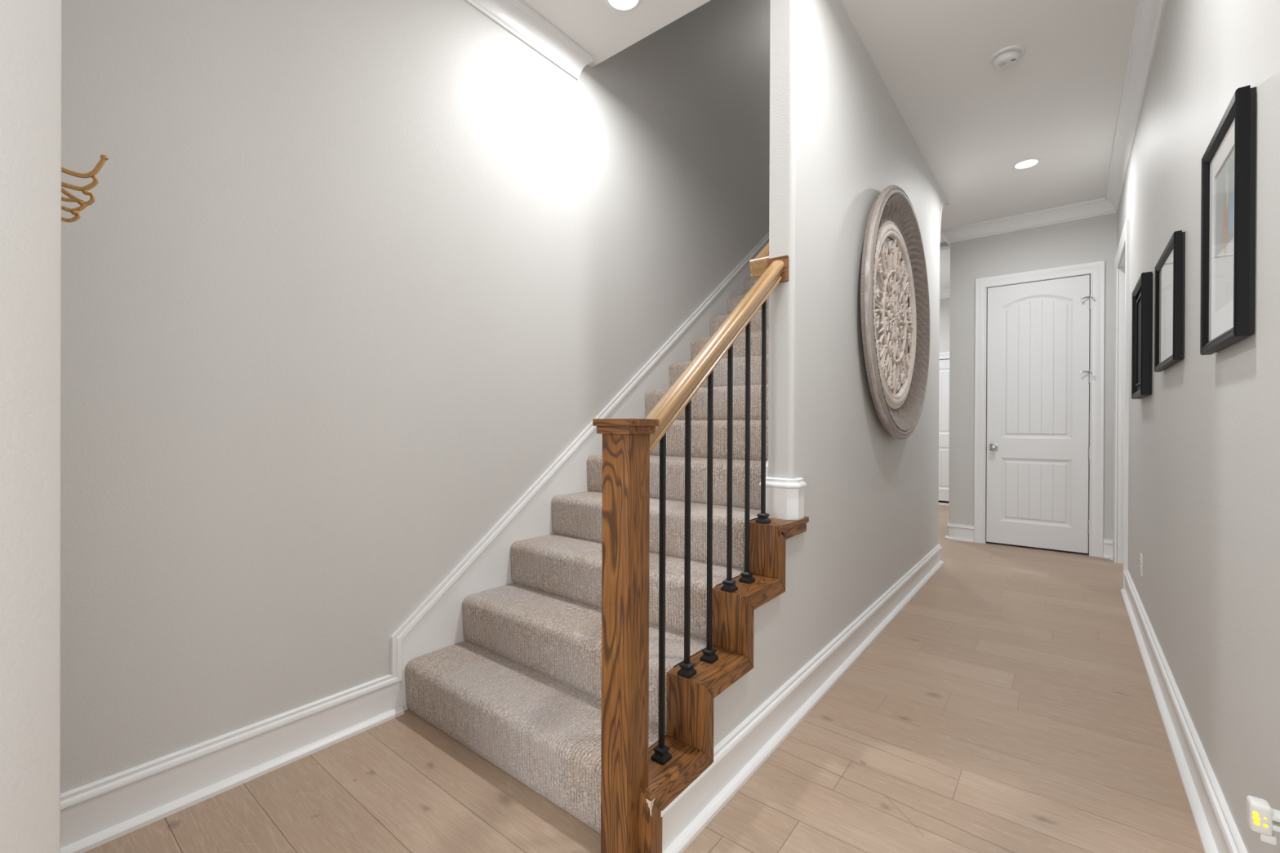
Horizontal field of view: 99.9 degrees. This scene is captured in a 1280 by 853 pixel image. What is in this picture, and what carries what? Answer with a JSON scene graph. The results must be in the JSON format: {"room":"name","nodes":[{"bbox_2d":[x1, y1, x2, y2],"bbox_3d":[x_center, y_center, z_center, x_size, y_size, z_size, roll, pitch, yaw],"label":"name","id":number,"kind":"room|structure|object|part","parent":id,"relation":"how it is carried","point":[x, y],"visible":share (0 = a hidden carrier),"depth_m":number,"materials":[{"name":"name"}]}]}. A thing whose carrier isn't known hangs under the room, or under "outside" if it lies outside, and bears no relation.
{"room":"home hallway","nodes":[
{"label":"home hallway","id":0,"kind":"room"},
{"bbox_2d":[0,0,61,852],"bbox_3d":[-2.242,-0.419,-0.138,0.940,3.040,3.192,0,0,39],"label":"wall","id":1,"kind":"structure","parent":0,"point":[30,30],"depth_m":0.79,"materials":[{"name":"paint"}]},
{"bbox_2d":[61,154,108,222],"bbox_3d":[-1.162,-0.486,1.106,0.070,0.179,0.099,0,0,39],"label":"coat hook","id":2,"kind":"object","parent":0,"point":[85,189],"visible":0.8,"depth_m":1.11,"materials":[{"name":"gold metal"}]},
{"bbox_3d":[-1.174,-0.430,1.090,0.010,0.026,0.055,0,0,39],"label":"arm","id":3,"kind":"part","parent":2,"relation":"part of","materials":[{"name":"gold metal"}]},
{"bbox_3d":[-1.173,-0.464,1.091,0.010,0.010,0.056,0,0,39],"label":"arm","id":4,"kind":"part","parent":2,"relation":"part of","materials":[{"name":"gold metal"}]},
{"bbox_3d":[-1.171,-0.449,1.093,0.010,0.022,0.062,0,0,39],"label":"arm","id":5,"kind":"part","parent":2,"relation":"part of","materials":[{"name":"gold metal"}]},
{"bbox_3d":[-1.162,-0.440,1.106,0.012,0.011,0.013,0,0,39],"label":"knob","id":6,"kind":"part","parent":2,"relation":"part of","materials":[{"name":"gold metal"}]},
{"bbox_3d":[-1.167,-0.480,1.098,0.010,0.042,0.077,0,0,39],"label":"arm","id":7,"kind":"part","parent":2,"relation":"part of","materials":[{"name":"gold metal"}]},
{"bbox_3d":[-1.165,-0.505,1.101,0.011,0.037,0.081,0,0,39],"label":"arm","id":8,"kind":"part","parent":2,"relation":"part of","materials":[{"name":"gold metal"}]},
{"bbox_3d":[-1.156,-0.464,1.113,0.012,0.011,0.013,0,0,39],"label":"knob","id":9,"kind":"part","parent":2,"relation":"part of","materials":[{"name":"gold metal"}]},
{"bbox_3d":[-1.162,-0.543,1.105,0.011,0.057,0.094,0,0,39],"label":"arm","id":10,"kind":"part","parent":2,"relation":"part of","materials":[{"name":"gold metal"}]},
{"bbox_3d":[-1.152,-0.488,1.119,0.013,0.012,0.014,0,0,39],"label":"knob","id":11,"kind":"part","parent":2,"relation":"part of","materials":[{"name":"gold metal"}]},
{"bbox_3d":[-1.135,-0.570,1.139,0.012,0.011,0.013,0,0,39],"label":"knob","id":12,"kind":"part","parent":2,"relation":"part of","materials":[{"name":"gold metal"}]},
{"bbox_2d":[60,0,770,794],"bbox_3d":[0.462,-1.697,3.910,0.120,5.600,6.508,0,0,39],"label":"wall","id":13,"kind":"structure","parent":0,"point":[342,282],"depth_m":1.87,"materials":[{"name":"paint"}]},
{"bbox_2d":[60,674,404,852],"bbox_3d":[-1.214,1.023,1.698,0.036,0.157,0.964,0,0,39],"label":"baseboard","id":14,"kind":"structure","parent":13,"relation":"attached to","point":[93,815],"depth_m":1.61,"materials":[{"name":"white wood"}]},
{"bbox_2d":[464,0,594,79],"bbox_3d":[-0.922,-1.877,2.107,0.176,0.122,1.964,0,0,39],"label":"trim","id":15,"kind":"structure","parent":13,"relation":"attached to","point":[515,16],"depth_m":2.56,"materials":[{"name":"white wood"}]},
{"bbox_2d":[84,505,1204,852],"bbox_3d":[1.795,1.172,2.425,6.600,0.120,12.432,0,0,39],"label":"floor","id":16,"kind":"structure","parent":0,"point":[1010,705],"depth_m":1.72,"materials":[{"name":"brown wood"}]},
{"bbox_2d":[390,232,808,852],"bbox_3d":[1.211,-0.691,3.775,1.228,3.601,5.386,0,0,39],"label":"staircase","id":17,"kind":"structure","parent":16,"relation":"on","point":[503,657],"depth_m":2.06,"materials":[{"name":"beige carpet"}]},
{"bbox_3d":[0.435,-0.755,3.768,0.022,3.479,4.408,0,0,39],"label":"skirt moulding","id":18,"kind":"part","parent":17,"relation":"part of","materials":[{"name":"white wood"}]},
{"bbox_3d":[0.034,1.013,1.343,0.020,0.188,0.047,0,0,39],"label":"upright trim","id":19,"kind":"part","parent":17,"relation":"part of","materials":[{"name":"brown wood"}]},
{"bbox_3d":[0.113,0.946,1.441,0.020,0.055,0.295,0,0,39],"label":"trim","id":20,"kind":"part","parent":17,"relation":"part of","materials":[{"name":"brown wood"}]},
{"bbox_2d":[592,255,788,852],"bbox_3d":[0.229,0.229,1.696,0.120,1.757,0.970,0,0,39],"label":"stair railing","id":21,"kind":"object","parent":17,"relation":"on","point":[628,444],"visible":1,"depth_m":1.35,"materials":[{"name":"brown wood"}]},
{"bbox_3d":[-0.037,0.562,1.364,0.086,1.090,0.086,0,0,39],"label":"newel post","id":22,"kind":"part","parent":21,"relation":"part of","materials":[{"name":"brown wood"}]},
{"bbox_3d":[0.259,-0.271,1.728,0.059,0.733,0.850,0,0,39],"label":"handrail","id":23,"kind":"part","parent":21,"relation":"part of","materials":[{"name":"brown wood"}]},
{"bbox_3d":[0.530,-0.601,2.065,0.081,0.097,0.018,0,0,39],"label":"wall plate","id":24,"kind":"part","parent":21,"relation":"part of","materials":[{"name":"brown wood"}]},
{"bbox_3d":[0.191,0.852,1.539,0.020,0.242,0.047,0,0,39],"label":"upright trim","id":25,"kind":"part","parent":17,"relation":"part of","materials":[{"name":"brown wood"}]},
{"bbox_3d":[0.269,0.758,1.637,0.020,0.055,0.295,0,0,39],"label":"trim","id":26,"kind":"part","parent":17,"relation":"part of","materials":[{"name":"brown wood"}]},
{"bbox_3d":[0.348,0.664,1.735,0.020,0.242,0.047,0,0,39],"label":"upright trim","id":27,"kind":"part","parent":17,"relation":"part of","materials":[{"name":"brown wood"}]},
{"bbox_3d":[0.426,0.570,1.833,0.020,0.055,0.295,0,0,39],"label":"trim","id":28,"kind":"part","parent":17,"relation":"part of","materials":[{"name":"brown wood"}]},
{"bbox_3d":[0.504,0.475,1.930,0.020,0.242,0.047,0,0,39],"label":"upright trim","id":29,"kind":"part","parent":17,"relation":"part of","materials":[{"name":"brown wood"}]},
{"bbox_3d":[0.573,0.381,2.013,0.023,0.055,0.260,0,0,39],"label":"trim","id":30,"kind":"part","parent":17,"relation":"part of","materials":[{"name":"brown wood"}]},
{"bbox_2d":[671,0,950,750],"bbox_3d":[1.238,-1.744,3.917,1.325,5.700,5.530,0,0,39],"label":"wall","id":31,"kind":"structure","parent":0,"point":[839,137],"depth_m":2.36,"materials":[{"name":"paint"}]},
{"bbox_2d":[749,242,768,279],"bbox_3d":[1.421,-1.800,3.320,0.097,2.401,3.038,0,0,39],"label":"wall handrail","id":32,"kind":"object","parent":31,"relation":"attached to","point":[758,265],"visible":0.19,"depth_m":2.15,"materials":[{"name":"brown wood"}]},
{"bbox_2d":[759,477,806,519],"bbox_3d":[0.554,0.276,2.088,0.151,0.156,0.101,0,0,39],"label":"baseboard","id":33,"kind":"structure","parent":31,"relation":"attached to","point":[784,497],"depth_m":2.05,"materials":[{"name":"white wood"}]},
{"bbox_2d":[660,543,943,852],"bbox_3d":[0.246,1.024,3.673,2.621,0.157,3.876,0,0,39],"label":"baseboard","id":34,"kind":"structure","parent":31,"relation":"attached to","point":[741,753],"depth_m":1.89,"materials":[{"name":"white wood"}]},
{"bbox_2d":[860,185,929,439],"bbox_3d":[1.508,-0.641,3.133,0.081,1.434,1.434,0,0,39],"label":"wall medallion","id":35,"kind":"object","parent":31,"relation":"attached to","point":[892,215],"visible":1,"depth_m":3.13,"materials":[{"name":"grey wood"}]},
{"bbox_3d":[1.489,-0.641,3.148,0.026,0.917,0.917,0,0,39],"label":"openwork panel","id":36,"kind":"part","parent":35,"relation":"part of","materials":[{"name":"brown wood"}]},
{"bbox_2d":[520,0,1137,288],"bbox_3d":[1.564,-2.079,2.272,6.600,0.300,11.900,0,0,39],"label":"ceiling","id":37,"kind":"structure","parent":0,"point":[970,120],"depth_m":2.98,"materials":[{"name":"paint"}]},
{"bbox_2d":[604,0,642,12],"bbox_3d":[-0.076,-1.932,2.420,0.176,0.007,0.176,0,0,39],"label":"recessed light","id":38,"kind":"object","parent":37,"relation":"in","point":[621,6],"visible":1,"depth_m":2.46,"materials":[{"name":"white"}]},
{"bbox_2d":[989,44,1024,71],"bbox_3d":[1.905,-1.901,2.793,0.152,0.054,0.152,0,0,39],"label":"smoke detector","id":39,"kind":"object","parent":37,"relation":"attached to","point":[1006,58],"visible":1,"depth_m":2.76,"materials":[{"name":"white plastic"}]},
{"bbox_2d":[1011,157,1041,169],"bbox_3d":[2.830,-1.924,3.939,0.176,0.007,0.176,0,0,39],"label":"recessed light","id":40,"kind":"object","parent":37,"relation":"in","point":[1025,163],"visible":1,"depth_m":3.93,"materials":[{"name":"white"}]},
{"bbox_2d":[939,297,950,359],"bbox_3d":[4.479,-0.409,7.554,4.400,3.040,0.200,0,0,39],"label":"wall","id":41,"kind":"structure","parent":0,"point":[944,304],"depth_m":7.57,"materials":[{"name":"paint"}]},
{"bbox_2d":[938,351,949,506],"bbox_3d":[4.316,0.033,7.594,0.992,2.155,0.140,0,0,39],"label":"door","id":42,"kind":"structure","parent":41,"relation":"in","point":[944,383],"depth_m":7.58,"materials":[{"name":"white wood"}]},
{"bbox_3d":[4.322,0.033,7.601,0.992,2.155,0.122,0,0,39],"label":"casing","id":43,"kind":"part","parent":42,"relation":"part of","materials":[{"name":"white wood"}]},
{"bbox_2d":[939,287,950,298],"bbox_3d":[3.648,-1.872,8.037,2.486,0.122,0.082,0,0,39],"label":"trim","id":44,"kind":"structure","parent":41,"relation":"attached to","point":[944,292],"depth_m":7.54,"materials":[{"name":"white wood"}]},
{"bbox_2d":[948,213,1117,555],"bbox_3d":[4.377,-0.406,5.879,1.354,3.040,2.550,0,0,39],"label":"wall","id":45,"kind":"structure","parent":0,"point":[1092,239],"depth_m":5.05,"materials":[{"name":"paint"}]},
{"bbox_2d":[944,522,973,542],"bbox_3d":[3.900,1.033,6.234,0.251,0.157,2.586,0,0,39],"label":"baseboard","id":46,"kind":"structure","parent":45,"relation":"attached to","point":[959,532],"depth_m":5.23,"materials":[{"name":"white wood"}]},
{"bbox_2d":[973,260,1105,557],"bbox_3d":[3.600,-0.150,4.893,0.941,2.527,0.159,0,0,39],"label":"door","id":47,"kind":"structure","parent":45,"relation":"in","point":[1039,449],"depth_m":4.86,"materials":[{"name":"white wood"}]},
{"bbox_3d":[3.313,0.194,5.043,0.056,0.056,0.037,0,0,39],"label":"knob","id":48,"kind":"part","parent":47,"relation":"part of","materials":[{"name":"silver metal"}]},
{"bbox_3d":[3.332,0.194,5.066,0.064,0.064,0.030,0,0,39],"label":"handle","id":49,"kind":"part","parent":47,"relation":"part of","materials":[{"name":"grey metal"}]},
{"bbox_2d":[940,0,1166,244],"bbox_3d":[2.844,-1.867,4.103,1.316,0.122,7.240,0,0,39],"label":"trim","id":50,"kind":"structure","parent":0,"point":[1148,15],"depth_m":3.64,"materials":[{"name":"white wood"}]},
{"bbox_2d":[1102,538,1112,559],"bbox_3d":[3.955,1.037,4.527,0.078,0.157,0.088,0,0,39],"label":"baseboard","id":51,"kind":"structure","parent":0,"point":[1108,544],"depth_m":4.55,"materials":[{"name":"white wood"}]},
{"bbox_2d":[1117,0,1279,852],"bbox_3d":[2.637,-0.405,2.701,0.120,3.040,4.790,0,0,39],"label":"wall","id":52,"kind":"structure","parent":0,"point":[1204,447],"depth_m":1.50,"materials":[{"name":"paint"}]},
{"bbox_2d":[1112,218,1129,588],"bbox_3d":[3.659,-0.138,4.002,0.147,2.507,1.094,0,0,39],"label":"trim","id":53,"kind":"structure","parent":52,"relation":"attached to","point":[1122,260],"depth_m":4.37,"materials":[{"name":"white wood"}]},
{"bbox_2d":[1139,552,1142,577],"bbox_3d":[2.727,0.752,2.928,0.010,0.116,0.072,0,0,39],"label":"wall outlet","id":54,"kind":"object","parent":52,"relation":"attached to","point":[1140,553],"visible":1,"depth_m":2.91,"materials":[{"name":"white plastic"}]},
{"bbox_2d":[1131,271,1152,399],"bbox_3d":[2.625,-0.453,2.816,0.040,0.599,0.495,0,0,39],"label":"picture frame","id":55,"kind":"object","parent":52,"relation":"attached to","point":[1142,294],"visible":1,"depth_m":2.63,"materials":[{"name":"black wood"}]},
{"bbox_2d":[1137,290,1141,391],"bbox_3d":[2.627,-0.453,2.815,0.004,0.537,0.433,0,0,39],"label":"print","id":56,"kind":"object","parent":55,"relation":"attached to","point":[1139,292],"depth_m":2.89,"materials":[{"name":"black"}]},
{"bbox_2d":[1154,230,1185,372],"bbox_3d":[2.064,-0.462,2.101,0.030,0.455,0.533,0,0,39],"label":"picture frame","id":57,"kind":"object","parent":52,"relation":"attached to","point":[1170,269],"visible":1,"depth_m":2.02,"materials":[{"name":"black wood"}]},
{"bbox_3d":[2.061,-0.462,2.103,0.001,0.401,0.479,0,0,39],"label":"glass","id":58,"kind":"part","parent":57,"relation":"part of","materials":[{"name":"glass"}]},
{"bbox_2d":[1120,568,1247,852],"bbox_3d":[2.168,1.035,2.248,0.036,0.157,3.500,0,0,39],"label":"baseboard","id":59,"kind":"structure","parent":52,"relation":"attached to","point":[1218,832],"depth_m":1.73,"materials":[{"name":"white wood"}]},
{"bbox_2d":[1200,84,1256,355],"bbox_3d":[1.455,-0.474,1.338,0.032,0.550,0.395,0,0,39],"label":"picture frame","id":60,"kind":"object","parent":52,"relation":"attached to","point":[1228,191],"visible":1,"depth_m":1.28,"materials":[{"name":"black wood"}]},
{"bbox_2d":[1215,146,1234,312],"bbox_3d":[1.456,-0.479,1.337,0.002,0.367,0.221,0,0,39],"label":"print","id":61,"kind":"object","parent":60,"relation":"attached to","point":[1224,171],"depth_m":1.34},
{"bbox_3d":[1.146,0.713,0.940,0.010,0.116,0.072,0,0,39],"label":"wall outlet","id":62,"kind":"object","parent":52,"relation":"attached to","visible":0},
{"bbox_2d":[1246,795,1279,845],"bbox_3d":[1.123,0.701,0.960,0.050,0.078,0.035,0,0,39],"label":"night light","id":63,"kind":"object","parent":62,"relation":"attached to","point":[1261,819],"visible":1,"depth_m":0.96,"materials":[{"name":"white plastic"}]},
{"bbox_3d":[1.133,0.688,0.951,0.024,0.050,0.028,0,0,39],"label":"arm","id":64,"kind":"part","parent":63,"relation":"part of","materials":[{"name":"white plastic"}]}
]}

